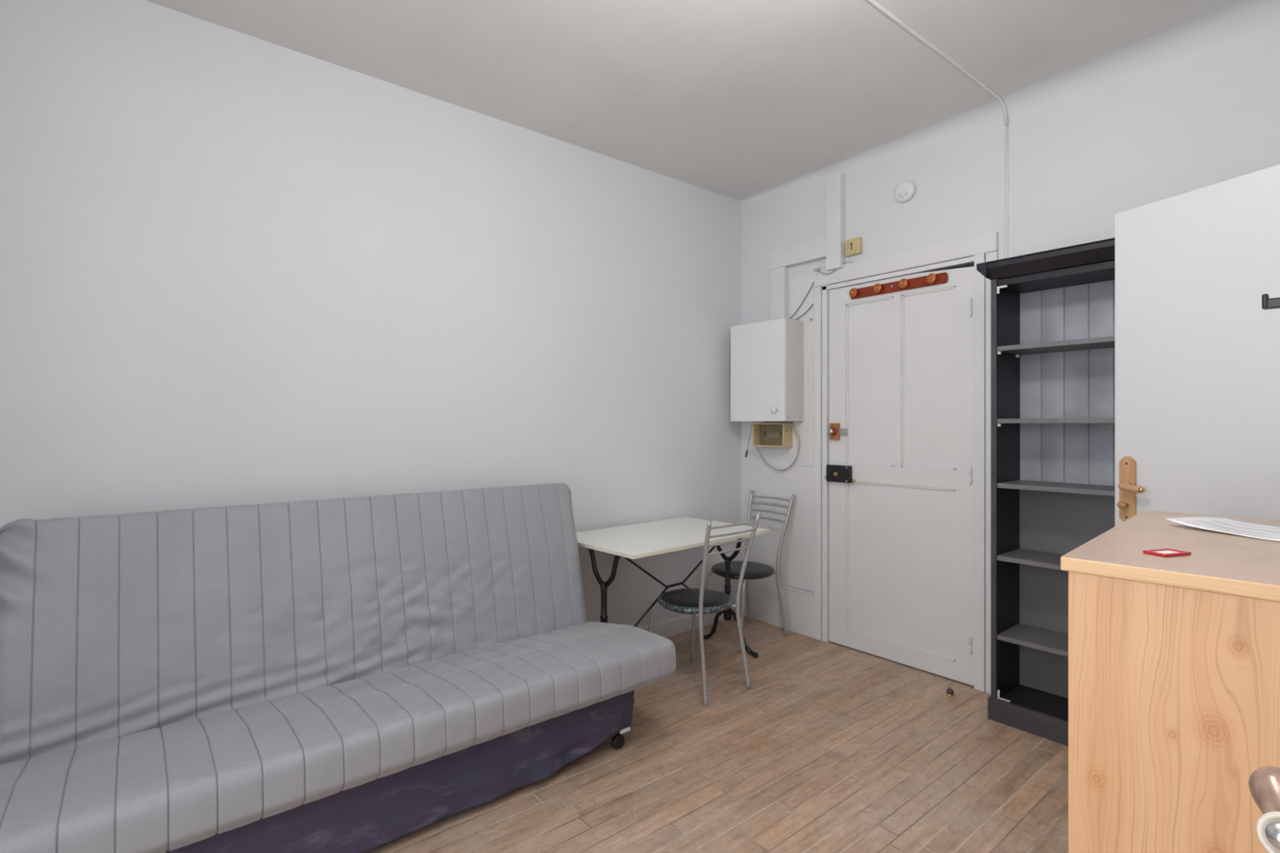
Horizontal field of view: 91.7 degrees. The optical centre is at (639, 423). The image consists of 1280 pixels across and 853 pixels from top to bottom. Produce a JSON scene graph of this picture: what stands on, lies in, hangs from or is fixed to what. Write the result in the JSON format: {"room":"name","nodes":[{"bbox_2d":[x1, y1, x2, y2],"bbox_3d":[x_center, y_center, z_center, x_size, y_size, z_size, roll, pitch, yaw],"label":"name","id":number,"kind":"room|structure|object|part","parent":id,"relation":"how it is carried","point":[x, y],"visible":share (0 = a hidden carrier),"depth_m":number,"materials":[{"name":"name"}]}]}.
{"room":"studio apartment","nodes":[
{"label":"studio apartment","id":0,"kind":"room"},
{"bbox_2d":[0,0,741,626],"bbox_3d":[-1.078,-0.107,2.835,5.013,2.775,0.150,0,0,-39],"label":"wall","id":1,"kind":"structure","parent":0,"point":[237,268],"depth_m":2.56,"materials":[{"name":"paint"}]},
{"bbox_2d":[636,600,741,637],"bbox_3d":[-0.948,1.230,2.834,4.213,0.100,0.016,0,0,-39],"label":"baseboard","id":2,"kind":"structure","parent":1,"relation":"attached to","point":[682,624],"depth_m":3.79,"materials":[{"name":"paint"}]},
{"bbox_2d":[145,0,1240,199],"bbox_3d":[-0.113,-1.545,1.652,5.013,0.100,3.203,0,0,-39],"label":"ceiling","id":3,"kind":"structure","parent":0,"point":[737,100],"depth_m":2.54,"materials":[{"name":"paint"}]},
{"bbox_2d":[364,616,1068,852],"bbox_3d":[-0.113,1.330,1.652,5.013,0.100,3.203,0,0,-39],"label":"floor","id":4,"kind":"structure","parent":0,"point":[831,747],"depth_m":2.27,"materials":[{"name":"brown wood"}]},
{"bbox_2d":[0,482,675,852],"bbox_3d":[-0.871,0.776,2.127,1.958,1.008,0.844,0,0,-39],"label":"sofa","id":5,"kind":"object","parent":4,"relation":"on","point":[362,674],"visible":1,"depth_m":1.94,"materials":[{"name":"grey fabric"}]},
{"bbox_3d":[-1.051,0.638,2.332,1.938,0.732,0.299,0,0,-39],"label":"mattress","id":6,"kind":"part","parent":5,"relation":"part of","materials":[{"name":"grey fabric"}]},
{"bbox_3d":[-0.789,0.935,2.026,1.958,0.189,0.584,0,0,-39],"label":"seat mattress","id":7,"kind":"part","parent":5,"relation":"part of","materials":[{"name":"grey fabric"}]},
{"bbox_3d":[-0.074,1.205,2.462,0.048,0.014,0.060,0,0,-39],"label":"frame corner","id":8,"kind":"part","parent":5,"relation":"part of","materials":[{"name":"silver metal"}]},
{"bbox_2d":[576,516,769,704],"bbox_3d":[0.127,0.926,3.268,0.990,0.707,0.630,0,0,-42],"label":"bistro table","id":9,"kind":"object","parent":4,"relation":"on","point":[633,541],"visible":0.67,"depth_m":3.15,"materials":[{"name":"laminate"}]},
{"bbox_3d":[-0.221,0.686,3.034,0.021,0.210,0.158,0,0,-42],"label":"fork arm","id":10,"kind":"part","parent":9,"relation":"part of","materials":[{"name":"black metal"}]},
{"bbox_3d":[-0.124,0.686,2.927,0.021,0.210,0.158,0,0,-42],"label":"fork arm","id":11,"kind":"part","parent":9,"relation":"part of","materials":[{"name":"black metal"}]},
{"bbox_3d":[0.452,0.686,3.599,0.021,0.210,0.158,0,0,-42],"label":"fork arm","id":12,"kind":"part","parent":9,"relation":"part of","materials":[{"name":"black metal"}]},
{"bbox_3d":[0.549,0.686,3.491,0.021,0.210,0.158,0,0,-42],"label":"fork arm","id":13,"kind":"part","parent":9,"relation":"part of","materials":[{"name":"black metal"}]},
{"bbox_2d":[648,513,760,706],"bbox_3d":[0.297,0.855,3.053,0.374,0.853,0.487,0,0,-39],"label":"cafe chair","id":14,"kind":"object","parent":4,"relation":"on","point":[699,602],"visible":0.97,"depth_m":2.98,"materials":[{"name":"silver metal"}]},
{"bbox_3d":[0.084,1.081,3.100,0.158,0.400,0.027,0,0,23],"label":"leg","id":15,"kind":"part","parent":14,"relation":"part of","materials":[{"name":"silver metal"}]},
{"bbox_3d":[0.294,1.081,3.271,0.027,0.400,0.158,0,0,-11],"label":"leg","id":16,"kind":"part","parent":14,"relation":"part of","materials":[{"name":"silver metal"}]},
{"bbox_3d":[0.274,0.874,3.082,0.374,0.037,0.374,0,0,-39],"label":"seat","id":17,"kind":"part","parent":14,"relation":"part of","materials":[{"name":"black leather"}]},
{"bbox_3d":[0.296,0.855,2.823,0.024,0.853,0.126,0,0,-16],"label":"leg","id":18,"kind":"part","parent":14,"relation":"part of","materials":[{"name":"silver metal"}]},
{"bbox_3d":[0.419,0.593,2.904,0.303,0.014,0.031,0,0,-39],"label":"rail","id":19,"kind":"part","parent":14,"relation":"part of","materials":[{"name":"silver metal"}]},
{"bbox_3d":[0.426,0.550,2.895,0.312,0.014,0.031,0,0,-39],"label":"rail","id":20,"kind":"part","parent":14,"relation":"part of","materials":[{"name":"silver metal"}]},
{"bbox_3d":[0.434,0.508,2.886,0.320,0.014,0.031,0,0,-39],"label":"rail","id":21,"kind":"part","parent":14,"relation":"part of","materials":[{"name":"silver metal"}]},
{"bbox_3d":[0.441,0.467,2.877,0.329,0.014,0.031,0,0,-39],"label":"rail","id":22,"kind":"part","parent":14,"relation":"part of","materials":[{"name":"silver metal"}]},
{"bbox_3d":[0.523,0.855,3.008,0.126,0.853,0.024,0,0,28],"label":"leg","id":23,"kind":"part","parent":14,"relation":"part of","materials":[{"name":"silver metal"}]},
{"bbox_2d":[697,489,795,653],"bbox_3d":[0.646,0.855,3.755,0.487,0.853,0.374,0,0,-37],"label":"cafe chair","id":24,"kind":"object","parent":4,"relation":"on","point":[754,571],"visible":0.9,"depth_m":3.73,"materials":[{"name":"silver metal"}]},
{"bbox_3d":[0.428,1.081,3.760,0.158,0.400,0.027,0,0,-9],"label":"leg","id":25,"kind":"part","parent":24,"relation":"part of","materials":[{"name":"silver metal"}]},
{"bbox_3d":[0.592,1.081,3.544,0.027,0.400,0.158,0,0,25],"label":"leg","id":26,"kind":"part","parent":24,"relation":"part of","materials":[{"name":"silver metal"}]},
{"bbox_3d":[0.616,0.874,3.733,0.374,0.037,0.374,0,0,-37],"label":"seat","id":27,"kind":"part","parent":24,"relation":"part of","materials":[{"name":"black leather"}]},
{"bbox_3d":[0.699,0.855,3.980,0.024,0.853,0.126,0,0,30],"label":"leg","id":28,"kind":"part","parent":24,"relation":"part of","materials":[{"name":"silver metal"}]},
{"bbox_3d":[0.799,0.593,3.872,0.031,0.014,0.303,0,0,-37],"label":"rail","id":29,"kind":"part","parent":24,"relation":"part of","materials":[{"name":"silver metal"}]},
{"bbox_3d":[0.809,0.550,3.879,0.031,0.014,0.312,0,0,-37],"label":"rail","id":30,"kind":"part","parent":24,"relation":"part of","materials":[{"name":"silver metal"}]},
{"bbox_3d":[0.818,0.508,3.886,0.031,0.014,0.320,0,0,-37],"label":"rail","id":31,"kind":"part","parent":24,"relation":"part of","materials":[{"name":"silver metal"}]},
{"bbox_3d":[0.827,0.467,3.893,0.031,0.014,0.329,0,0,-37],"label":"rail","id":32,"kind":"part","parent":24,"relation":"part of","materials":[{"name":"silver metal"}]},
{"bbox_3d":[0.876,0.855,3.746,0.126,0.853,0.024,0,0,-14],"label":"leg","id":33,"kind":"part","parent":24,"relation":"part of","materials":[{"name":"silver metal"}]},
{"bbox_2d":[945,686,954,696],"bbox_3d":[1.466,1.262,2.941,0.040,0.035,0.040,0,0,-39],"label":"door stopper","id":34,"kind":"object","parent":4,"relation":"on","point":[949,691],"visible":1,"depth_m":2.93,"materials":[{"name":"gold metal"}]},
{"bbox_2d":[976,237,1115,746],"bbox_3d":[1.840,0.293,2.486,0.324,1.974,0.804,0,0,-39],"label":"bookcase","id":35,"kind":"object","parent":4,"relation":"on","point":[1053,311],"visible":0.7,"depth_m":2.70,"materials":[{"name":"grey paint"}]},
{"bbox_3d":[1.634,0.315,2.774,0.270,1.930,0.022,0,0,-39],"label":"panel","id":36,"kind":"part","parent":35,"relation":"part of","materials":[{"name":"grey paint"}]},
{"bbox_3d":[1.851,0.579,2.495,0.244,0.020,0.682,0,0,-39],"label":"shelf","id":37,"kind":"part","parent":35,"relation":"part of","materials":[{"name":"grey wood"}]},
{"bbox_3d":[1.851,0.921,2.495,0.244,0.020,0.682,0,0,-39],"label":"shelf","id":38,"kind":"part","parent":35,"relation":"part of","materials":[{"name":"grey wood"}]},
{"bbox_3d":[1.856,1.201,2.500,0.249,0.018,0.682,0,0,-39],"label":"shelf","id":39,"kind":"part","parent":35,"relation":"part of","materials":[{"name":"grey paint"}]},
{"bbox_3d":[1.840,-0.657,2.486,0.324,0.074,0.804,0,0,-39],"label":"cornice","id":40,"kind":"part","parent":35,"relation":"part of","materials":[{"name":"grey paint"}]},
{"bbox_3d":[1.851,0.266,2.495,0.244,0.020,0.682,0,0,-39],"label":"shelf","id":41,"kind":"part","parent":35,"relation":"part of","materials":[{"name":"grey wood"}]},
{"bbox_3d":[1.851,-0.012,2.495,0.244,0.020,0.682,0,0,-39],"label":"shelf","id":42,"kind":"part","parent":35,"relation":"part of","materials":[{"name":"grey wood"}]},
{"bbox_3d":[1.851,-0.324,2.495,0.244,0.020,0.682,0,0,-39],"label":"shelf","id":43,"kind":"part","parent":35,"relation":"part of","materials":[{"name":"grey wood"}]},
{"bbox_2d":[1060,510,1279,852],"bbox_3d":[1.235,0.760,1.269,0.889,1.040,0.440,0,0,-43],"label":"wooden cabinet","id":44,"kind":"object","parent":4,"relation":"on","point":[1174,662],"visible":0.98,"depth_m":1.03,"materials":[{"name":"beige wood"}]},
{"bbox_2d":[1142,548,1191,557],"bbox_3d":[0.969,0.237,1.143,0.068,0.005,0.038,0,0,-17],"label":"tag","id":45,"kind":"object","parent":44,"relation":"on","point":[1165,553],"visible":1,"depth_m":1.14,"materials":[{"name":"red plastic"}]},
{"bbox_2d":[1165,516,1279,541],"bbox_3d":[1.370,0.230,1.377,0.214,0.016,0.241,0,0,-17],"label":"paper sheet","id":46,"kind":"object","parent":44,"relation":"on","point":[1225,525],"visible":1,"depth_m":1.42,"materials":[{"name":"white paper"}]},
{"bbox_2d":[1115,164,1279,526],"bbox_3d":[1.831,0.255,1.897,0.100,2.030,0.740,0,0,-19],"label":"door","id":47,"kind":"structure","parent":4,"relation":"on","point":[1197,349],"depth_m":2.00,"materials":[{"name":"white wood"}]},
{"bbox_3d":[1.730,0.231,2.204,0.011,0.232,0.052,0,0,-19],"label":"handle plate","id":48,"kind":"part","parent":47,"relation":"part of","materials":[{"name":"brown wood"}]},
{"bbox_3d":[1.710,0.220,2.168,0.052,0.036,0.087,0,0,-19],"label":"lever handle","id":49,"kind":"part","parent":47,"relation":"part of","materials":[{"name":"brown wood"}]},
{"bbox_2d":[1262,293,1279,309],"bbox_3d":[0.832,-0.154,0.768,0.032,0.060,0.089,0,0,-39],"label":"coat hook","id":50,"kind":"object","parent":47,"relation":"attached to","point":[1268,303],"visible":1,"depth_m":0.79,"materials":[{"name":"black metal"}]},
{"bbox_2d":[738,0,1279,641],"bbox_3d":[1.632,-0.107,3.075,0.390,2.775,2.903,0,0,-39],"label":"wall","id":51,"kind":"structure","parent":0,"point":[1193,104],"depth_m":2.73,"materials":[{"name":"paint"}]},
{"bbox_2d":[730,317,804,421],"bbox_3d":[0.780,-0.320,3.872,0.223,0.609,0.428,0,0,-39],"label":"upper cabinet","id":52,"kind":"object","parent":51,"relation":"attached to","point":[767,357],"visible":1,"depth_m":3.77,"materials":[{"name":"wood"}]},
{"bbox_2d":[745,421,752,457],"bbox_3d":[0.702,0.101,4.002,0.013,0.232,0.065,0,0,-39],"label":"lead","id":53,"kind":"object","parent":52,"relation":"hanging from","point":[746,452],"visible":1,"depth_m":4.00,"materials":[{"name":"metal"}]},
{"bbox_3d":[0.707,0.081,3.996,0.006,0.190,0.050,0,0,-39],"label":"cord","id":54,"kind":"part","parent":53,"relation":"part of","materials":[{"name":"grey plastic"}]},
{"bbox_3d":[0.799,-0.081,3.694,0.028,0.036,0.036,0,0,-39],"label":"knob","id":55,"kind":"part","parent":52,"relation":"part of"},
{"bbox_2d":[755,421,799,471],"bbox_3d":[0.856,0.140,3.885,0.040,0.309,0.318,0,0,-39],"label":"cable","id":56,"kind":"object","parent":52,"relation":"hanging from","point":[791,424],"visible":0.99,"depth_m":3.81,"materials":[{"name":"grey plastic"}]},
{"bbox_2d":[752,422,792,447],"bbox_3d":[0.835,0.069,3.903,0.098,0.148,0.242,0,0,-39],"label":"box","id":57,"kind":"object","parent":51,"relation":"attached to","point":[764,434],"visible":1,"depth_m":3.90,"materials":[{"name":"plastic"}]},
{"bbox_3d":[0.853,0.069,3.919,0.041,0.132,0.224,0,0,-39],"label":"mounting plate","id":58,"kind":"part","parent":57,"relation":"part of","materials":[{"name":"beige plastic"}]},
{"bbox_2d":[743,584,813,638],"bbox_3d":[0.863,1.146,3.928,0.024,0.268,0.569,0,0,-39],"label":"baseboard","id":59,"kind":"structure","parent":51,"relation":"attached to","point":[798,604],"depth_m":3.85,"materials":[{"name":"paint"}]},
{"bbox_2d":[762,271,814,597],"bbox_3d":[0.919,0.092,3.870,0.010,2.015,0.404,0,0,-39],"label":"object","id":60,"kind":"structure","parent":51,"relation":"attached to","point":[796,569],"depth_m":3.80,"materials":[{"name":"paint"}]},
{"bbox_2d":[770,235,826,319],"bbox_3d":[0.971,-0.861,3.778,0.046,0.469,0.411,0,0,-39],"label":"duct","id":61,"kind":"object","parent":51,"relation":"attached to","point":[812,250],"visible":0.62,"depth_m":3.85,"materials":[{"name":"paint"}]},
{"bbox_2d":[789,274,817,319],"bbox_3d":[0.987,-0.760,3.763,0.025,0.254,0.209,0,0,-39],"label":"wire","id":62,"kind":"object","parent":51,"relation":"attached to","point":[816,274],"visible":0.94,"depth_m":3.77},
{"bbox_2d":[826,173,845,271],"bbox_3d":[1.128,-1.155,3.578,0.055,0.530,0.096,0,0,-39],"label":"duct","id":63,"kind":"object","parent":51,"relation":"attached to","point":[835,184],"visible":1,"depth_m":3.55,"materials":[{"name":"paint"}]},
{"bbox_2d":[844,236,862,256],"bbox_3d":[1.203,-0.997,3.500,0.037,0.088,0.090,0,0,-39],"label":"door chime","id":64,"kind":"object","parent":51,"relation":"attached to","point":[853,246],"visible":1,"depth_m":3.48,"materials":[{"name":"plastic"}]},
{"bbox_2d":[893,179,915,202],"bbox_3d":[1.391,-1.225,3.270,0.036,0.112,0.112,0,0,-39],"label":"smoke detector","id":65,"kind":"object","parent":51,"relation":"attached to","point":[904,191],"visible":1,"depth_m":3.25,"materials":[{"name":"white plastic"}]},
{"bbox_2d":[813,231,998,694],"bbox_3d":[1.362,0.185,3.314,0.094,2.190,1.010,0,0,-39],"label":"door","id":66,"kind":"structure","parent":51,"relation":"in","point":[908,473],"depth_m":3.26,"materials":[{"name":"paint"}]},
{"bbox_3d":[1.100,0.044,3.579,0.022,0.030,0.030,0,0,-39],"label":"turn knob","id":67,"kind":"part","parent":66,"relation":"part of","materials":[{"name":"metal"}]},
{"bbox_3d":[1.142,0.046,3.588,0.011,0.039,0.122,0,0,-39],"label":"bolt plate","id":68,"kind":"part","parent":66,"relation":"part of","materials":[{"name":"silver metal"}]},
{"bbox_2d":[848,272,948,299],"bbox_3d":[1.354,-0.733,3.303,0.044,0.056,0.544,0,0,-39],"label":"coat rack","id":69,"kind":"object","parent":66,"relation":"attached to","point":[931,279],"visible":1,"depth_m":3.27,"materials":[{"name":"red wood"}]},
{"bbox_3d":[1.198,-0.736,3.486,0.026,0.050,0.050,0,0,-39],"label":"peg knob","id":70,"kind":"part","parent":69,"relation":"part of","materials":[{"name":"orange wood"}]},
{"bbox_3d":[1.291,-0.736,3.373,0.026,0.050,0.050,0,0,-39],"label":"peg knob","id":71,"kind":"part","parent":69,"relation":"part of","materials":[{"name":"orange wood"}]},
{"bbox_3d":[1.383,-0.736,3.260,0.026,0.050,0.050,0,0,-39],"label":"peg knob","id":72,"kind":"part","parent":69,"relation":"part of","materials":[{"name":"orange wood"}]},
{"bbox_3d":[1.477,-0.736,3.145,0.026,0.050,0.050,0,0,-39],"label":"peg knob","id":73,"kind":"part","parent":69,"relation":"part of","materials":[{"name":"orange wood"}]},
{"bbox_3d":[1.047,-0.912,3.673,0.012,0.013,0.040,0,0,-39],"label":"clip","id":74,"kind":"object","parent":66,"relation":"attached to","visible":0},
{"bbox_2d":[816,261,853,274],"bbox_3d":[1.117,-0.894,3.591,0.022,0.050,0.248,0,0,-43],"label":"wire","id":75,"kind":"object","parent":74,"relation":"hanging from","point":[849,261],"visible":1,"depth_m":3.59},
{"bbox_2d":[866,0,1008,125],"bbox_3d":[0.078,-1.448,1.580,4.218,0.111,0.036,0,0,-39],"label":"pipe","id":76,"kind":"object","parent":51,"relation":"attached to","point":[874,3],"depth_m":2.50,"materials":[{"name":"paint"}]},
{"bbox_2d":[999,124,1008,259],"bbox_3d":[1.705,-0.068,2.912,0.010,2.695,0.042,0,0,-39],"label":"trim","id":77,"kind":"structure","parent":51,"relation":"attached to","point":[1002,134],"depth_m":2.91,"materials":[{"name":"paint"}]},
{"bbox_2d":[1248,765,1279,852],"bbox_3d":[0.701,0.255,0.612,0.640,2.030,0.092,0,0,-39],"label":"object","id":78,"kind":"structure","parent":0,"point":[1264,783],"depth_m":0.47,"materials":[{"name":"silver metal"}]},
{"bbox_3d":[0.484,0.288,0.468,0.031,0.041,0.048,0,0,33],"label":"lever handle","id":79,"kind":"part","parent":78,"relation":"part of","materials":[{"name":"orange metal"}]}
]}

